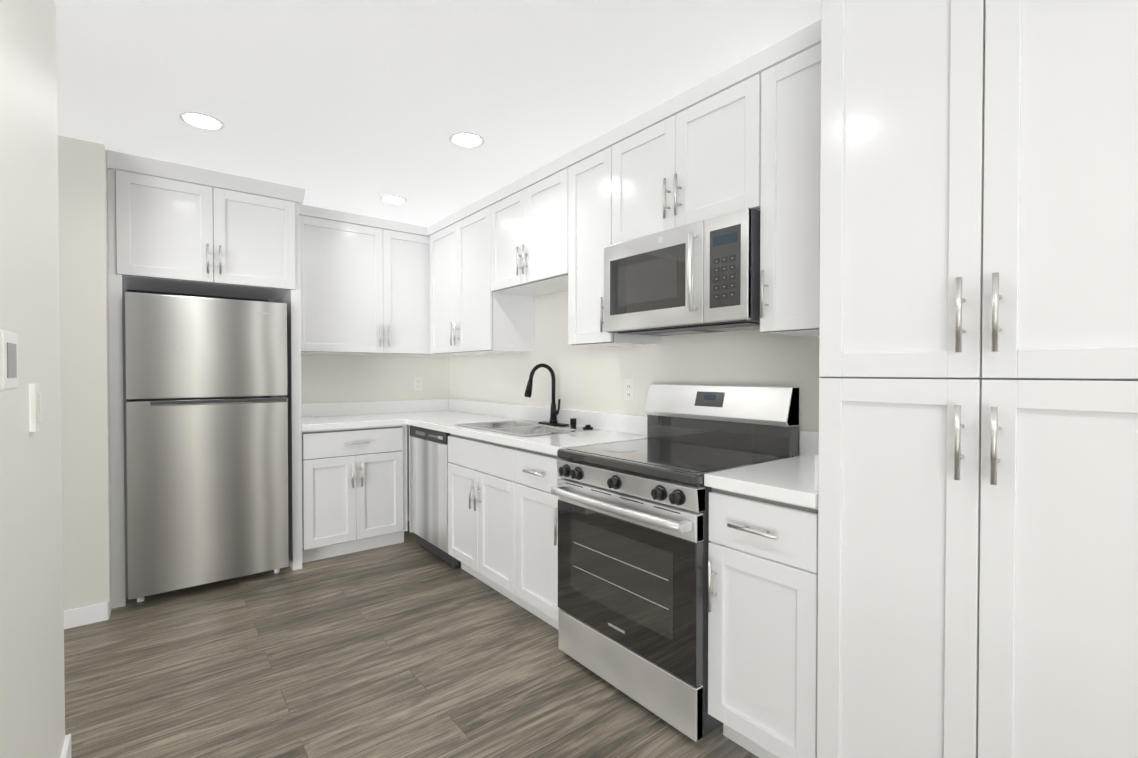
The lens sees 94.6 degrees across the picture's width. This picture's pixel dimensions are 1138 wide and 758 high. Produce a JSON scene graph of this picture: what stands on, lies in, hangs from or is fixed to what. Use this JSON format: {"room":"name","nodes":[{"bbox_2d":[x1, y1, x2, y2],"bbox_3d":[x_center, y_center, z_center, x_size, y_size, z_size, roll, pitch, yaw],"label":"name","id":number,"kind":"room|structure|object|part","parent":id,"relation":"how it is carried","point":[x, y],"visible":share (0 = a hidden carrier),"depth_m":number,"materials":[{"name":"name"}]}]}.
{"room":"kitchen","nodes":[
{"label":"kitchen","id":0,"kind":"room"},
{"bbox_2d":[0,0,64,757],"bbox_3d":[-0.220,0.057,-0.185,0.120,2.390,4.600,-1,1,-38],"label":"wall","id":1,"kind":"structure","parent":0,"point":[32,703],"depth_m":1.25,"materials":[{"name":"white paint"}]},
{"bbox_2d":[0,329,17,390],"bbox_3d":[-0.988,-0.032,0.908,0.035,0.111,0.130,-1,1,-38],"label":"thermostat","id":2,"kind":"object","parent":1,"relation":"attached to","point":[8,360],"visible":1,"depth_m":0.90,"materials":[{"name":"white plastic"}]},
{"bbox_2d":[29,384,41,431],"bbox_3d":[-1.268,0.068,1.249,0.018,0.114,0.040,-1,1,-38],"label":"light switch","id":3,"kind":"object","parent":1,"relation":"attached to","point":[35,405],"visible":1,"depth_m":1.24,"materials":[{"name":"white plastic"}]},
{"bbox_2d":[61,734,71,757],"bbox_3d":[-0.222,1.207,-0.158,0.133,0.090,4.603,-1,1,-38],"label":"baseboard","id":4,"kind":"structure","parent":1,"relation":"attached to","point":[66,752],"depth_m":1.64,"materials":[{"name":"white wood"}]},
{"bbox_2d":[58,135,111,618],"bbox_3d":[-3.178,0.021,2.541,1.463,2.390,0.892,-1,1,-38],"label":"wall","id":5,"kind":"structure","parent":0,"point":[84,334],"depth_m":2.59,"materials":[{"name":"white paint"}]},
{"bbox_2d":[64,602,108,628],"bbox_3d":[-2.897,1.176,2.200,1.457,0.090,0.012,-1,1,-38],"label":"baseboard return","id":6,"kind":"object","parent":5,"relation":"attached to","point":[86,615],"visible":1,"depth_m":2.60,"materials":[{"name":"white wood"}]},
{"bbox_2d":[301,353,449,520],"bbox_3d":[-1.967,0.003,3.993,2.236,2.390,0.120,-1,1,-38],"label":"wall","id":7,"kind":"structure","parent":0,"point":[331,378],"depth_m":4.23,"materials":[{"name":"white paint"}]},
{"bbox_2d":[299,215,463,355],"bbox_3d":[-1.461,-0.659,4.082,1.316,0.930,0.350,-1,1,-38],"label":"upper cabinet","id":8,"kind":"object","parent":7,"relation":"attached to","point":[364,290],"visible":0.85,"depth_m":3.82,"materials":[{"name":"white paint"}]},
{"bbox_2d":[414,377,421,390],"bbox_3d":[-1.281,0.042,4.453,0.072,0.116,0.010,-1,1,-38],"label":"electrical outlet","id":9,"kind":"object","parent":7,"relation":"attached to","point":[417,383],"visible":1,"depth_m":4.45,"materials":[{"name":"white plastic"}]},
{"bbox_2d":[64,521,758,757],"bbox_3d":[-0.453,1.288,0.935,3.920,0.100,6.820,-1,1,-38],"label":"floor","id":10,"kind":"structure","parent":0,"point":[409,647],"depth_m":2.15,"materials":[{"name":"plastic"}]},
{"bbox_2d":[107,169,301,608],"bbox_3d":[-2.238,0.047,3.273,0.915,2.320,0.668,-1,1,-38],"label":"surround","id":11,"kind":"object","parent":10,"relation":"on","point":[171,237],"visible":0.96,"depth_m":3.00,"materials":[{"name":"white paint"}]},
{"bbox_2d":[125,292,288,601],"bbox_3d":[-2.228,0.362,3.248,0.760,1.690,0.661,-1,1,-38],"label":"refrigerator","id":12,"kind":"object","parent":10,"relation":"on","point":[207,439],"visible":1,"depth_m":2.97,"materials":[{"name":"grey metal"}]},
{"bbox_2d":[301,425,411,562],"bbox_3d":[-1.562,0.762,3.827,0.819,0.875,0.653,-1,1,-38],"label":"base cabinet","id":13,"kind":"object","parent":10,"relation":"on","point":[354,489],"depth_m":3.55,"materials":[{"name":"white paint"}]},
{"bbox_2d":[301,401,400,430],"bbox_3d":[-1.629,0.255,3.777,0.660,0.140,0.638,-1,1,-38],"label":"countertop","id":14,"kind":"structure","parent":13,"relation":"on","point":[341,415],"depth_m":3.94,"materials":[{"name":"white stone"}]},
{"bbox_3d":[-1.096,0.763,3.806,0.115,0.875,0.026,-1,1,-38],"label":"corner base cabinet filler","id":15,"kind":"part","parent":13,"relation":"part of","materials":[{"name":"white wood"}]},
{"bbox_2d":[410,425,460,567],"bbox_3d":[-0.721,0.766,3.703,0.596,0.871,0.600,-1,1,-38],"label":"dishwasher","id":16,"kind":"object","parent":10,"relation":"on","point":[429,487],"visible":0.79,"depth_m":3.48,"materials":[{"name":"grey metal"}]},
{"bbox_2d":[448,434,529,611],"bbox_3d":[-0.292,0.771,3.160,0.653,0.875,0.779,-1,1,-38],"label":"base cabinet","id":17,"kind":"object","parent":10,"relation":"on","point":[481,510],"visible":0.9,"depth_m":2.94,"materials":[{"name":"white paint"}]},
{"bbox_2d":[397,399,648,454],"bbox_3d":[-0.550,0.259,3.476,0.657,0.140,2.449,-1,1,-38],"label":"countertop","id":18,"kind":"structure","parent":17,"relation":"on","point":[442,415],"depth_m":3.21,"materials":[{"name":"white stone"}]},
{"bbox_2d":[455,419,599,436],"bbox_3d":[-0.275,0.361,3.178,0.520,0.193,0.805,-1,1,-38],"label":"sink","id":19,"kind":"object","parent":18,"relation":"in","point":[525,428],"depth_m":3.19,"materials":[{"name":"silver metal"}]},
{"bbox_2d":[570,418,575,426],"bbox_3d":[0.026,0.262,3.160,0.036,0.050,0.036,-1,1,-38],"label":"soap dispenser","id":20,"kind":"object","parent":19,"relation":"on","point":[572,422],"visible":1,"depth_m":3.15,"materials":[{"name":"black metal"}]},
{"bbox_3d":[0.110,0.277,3.054,0.060,0.022,0.060,-1,1,-38],"label":"air gap cap","id":21,"kind":"part","parent":19,"relation":"part of","materials":[{"name":"black metal"}]},
{"bbox_2d":[524,363,568,425],"bbox_3d":[-0.170,0.095,3.252,0.245,0.382,0.250,-1,1,-38],"label":"faucet","id":22,"kind":"object","parent":18,"relation":"on","point":[554,412],"visible":1,"depth_m":3.27,"materials":[{"name":"black metal"}]},
{"bbox_2d":[515,448,561,628],"bbox_3d":[0.080,0.777,2.690,0.653,0.875,0.420,-1,1,-38],"label":"base cabinet","id":23,"kind":"object","parent":10,"relation":"on","point":[536,538],"visible":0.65,"depth_m":2.54,"materials":[{"name":"white paint"}]},
{"bbox_2d":[551,384,798,741],"bbox_3d":[0.409,0.626,2.192,0.718,1.190,0.760,-1,1,-38],"label":"range","id":24,"kind":"object","parent":10,"relation":"on","point":[633,529],"visible":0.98,"depth_m":2.01,"materials":[{"name":"grey metal"}]},
{"bbox_2d":[708,488,817,757],"bbox_3d":[0.800,0.789,1.781,0.653,0.875,0.368,-1,1,-38],"label":"base cabinet","id":25,"kind":"object","parent":10,"relation":"on","point":[762,615],"visible":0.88,"depth_m":1.59,"materials":[{"name":"white paint"}]},
{"bbox_2d":[704,430,818,507],"bbox_3d":[0.807,0.281,1.780,0.635,0.140,0.369,-1,1,-38],"label":"countertop","id":26,"kind":"structure","parent":25,"relation":"on","point":[792,480],"depth_m":1.67,"materials":[{"name":"white stone"}]},
{"bbox_2d":[817,0,1137,757],"bbox_3d":[1.135,0.072,1.337,0.668,2.320,0.725,-1,1,-38],"label":"pantry cabinet","id":27,"kind":"object","parent":10,"relation":"on","point":[978,481],"visible":1,"depth_m":1.16,"materials":[{"name":"white paint"}]},
{"bbox_2d":[54,0,820,226],"bbox_3d":[-0.453,-1.202,0.902,3.920,0.100,6.820,-1,1,-38],"label":"ceiling","id":28,"kind":"structure","parent":0,"point":[360,107],"depth_m":2.05,"materials":[{"name":"white paint"}]},
{"bbox_2d":[179,111,224,129],"bbox_3d":[-1.662,-1.168,2.381,0.172,0.006,0.172,-1,1,-38],"label":"recessed light","id":29,"kind":"object","parent":28,"relation":"in","point":[201,120],"visible":1,"depth_m":2.37,"materials":[{"name":"white"}]},
{"bbox_2d":[380,195,406,203],"bbox_3d":[-1.159,-1.182,3.469,0.172,0.006,0.172,-1,1,-38],"label":"recessed light","id":30,"kind":"object","parent":28,"relation":"in","point":[391,199],"visible":1,"depth_m":3.45,"materials":[{"name":"white"}]},
{"bbox_2d":[449,132,484,147],"bbox_3d":[-0.501,-1.171,2.574,0.172,0.006,0.172,-1,1,-38],"label":"recessed light","id":31,"kind":"object","parent":28,"relation":"in","point":[467,139],"visible":1,"depth_m":2.56,"materials":[{"name":"white"}]},
{"bbox_2d":[450,290,820,455],"bbox_3d":[1.006,0.027,2.137,0.120,2.390,6.720,-1,1,-38],"label":"wall","id":32,"kind":"structure","parent":0,"point":[591,378],"depth_m":2.93,"materials":[{"name":"white paint"}]},
{"bbox_2d":[106,19,820,236],"bbox_3d":[-0.591,-1.135,2.240,2.233,0.069,4.308,-1,1,-38],"label":"crown molding","id":33,"kind":"structure","parent":32,"relation":"attached to","point":[794,44],"depth_m":2.80,"materials":[{"name":"white wood"}]},
{"bbox_2d":[430,206,534,354],"bbox_3d":[-0.686,-0.656,3.852,0.388,0.930,0.971,-1,1,-38],"label":"upper cabinet","id":34,"kind":"object","parent":32,"relation":"attached to","point":[471,313],"visible":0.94,"depth_m":3.60,"materials":[{"name":"white paint"}]},
{"bbox_2d":[490,168,567,296],"bbox_3d":[-0.134,-0.834,3.153,0.388,0.555,0.804,-1,1,-38],"label":"upper cabinet","id":35,"kind":"object","parent":32,"relation":"attached to","point":[529,239],"visible":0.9,"depth_m":3.02,"materials":[{"name":"white paint"}]},
{"bbox_2d":[568,147,660,346],"bbox_3d":[0.219,-0.641,2.710,0.388,0.930,0.331,-1,1,-38],"label":"upper cabinet","id":36,"kind":"object","parent":32,"relation":"attached to","point":[589,208],"visible":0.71,"depth_m":2.63,"materials":[{"name":"white paint"}]},
{"bbox_2d":[624,380,633,400],"bbox_3d":[0.331,0.062,2.885,0.010,0.116,0.072,-1,1,-38],"label":"electrical outlet","id":37,"kind":"object","parent":32,"relation":"attached to","point":[628,390],"visible":1,"depth_m":2.88,"materials":[{"name":"white plastic"}]},
{"bbox_2d":[612,74,760,244],"bbox_3d":[0.562,-0.860,2.274,0.388,0.480,0.773,-1,1,-38],"label":"upper cabinet","id":38,"kind":"object","parent":32,"relation":"attached to","point":[698,161],"visible":0.73,"depth_m":2.12,"materials":[{"name":"white paint"}]},
{"bbox_2d":[604,207,759,335],"bbox_3d":[0.536,-0.411,2.260,0.451,0.405,0.758,-1,1,-38],"label":"microwave","id":39,"kind":"object","parent":38,"relation":"attached to","point":[700,276],"visible":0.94,"depth_m":2.07,"materials":[{"name":"grey metal"}]},
{"bbox_2d":[760,43,820,336],"bbox_3d":[0.910,-0.629,1.837,0.388,0.930,0.347,-1,1,-38],"label":"upper cabinet","id":40,"kind":"object","parent":32,"relation":"attached to","point":[790,199],"visible":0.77,"depth_m":1.79,"materials":[{"name":"white paint"}]}
]}

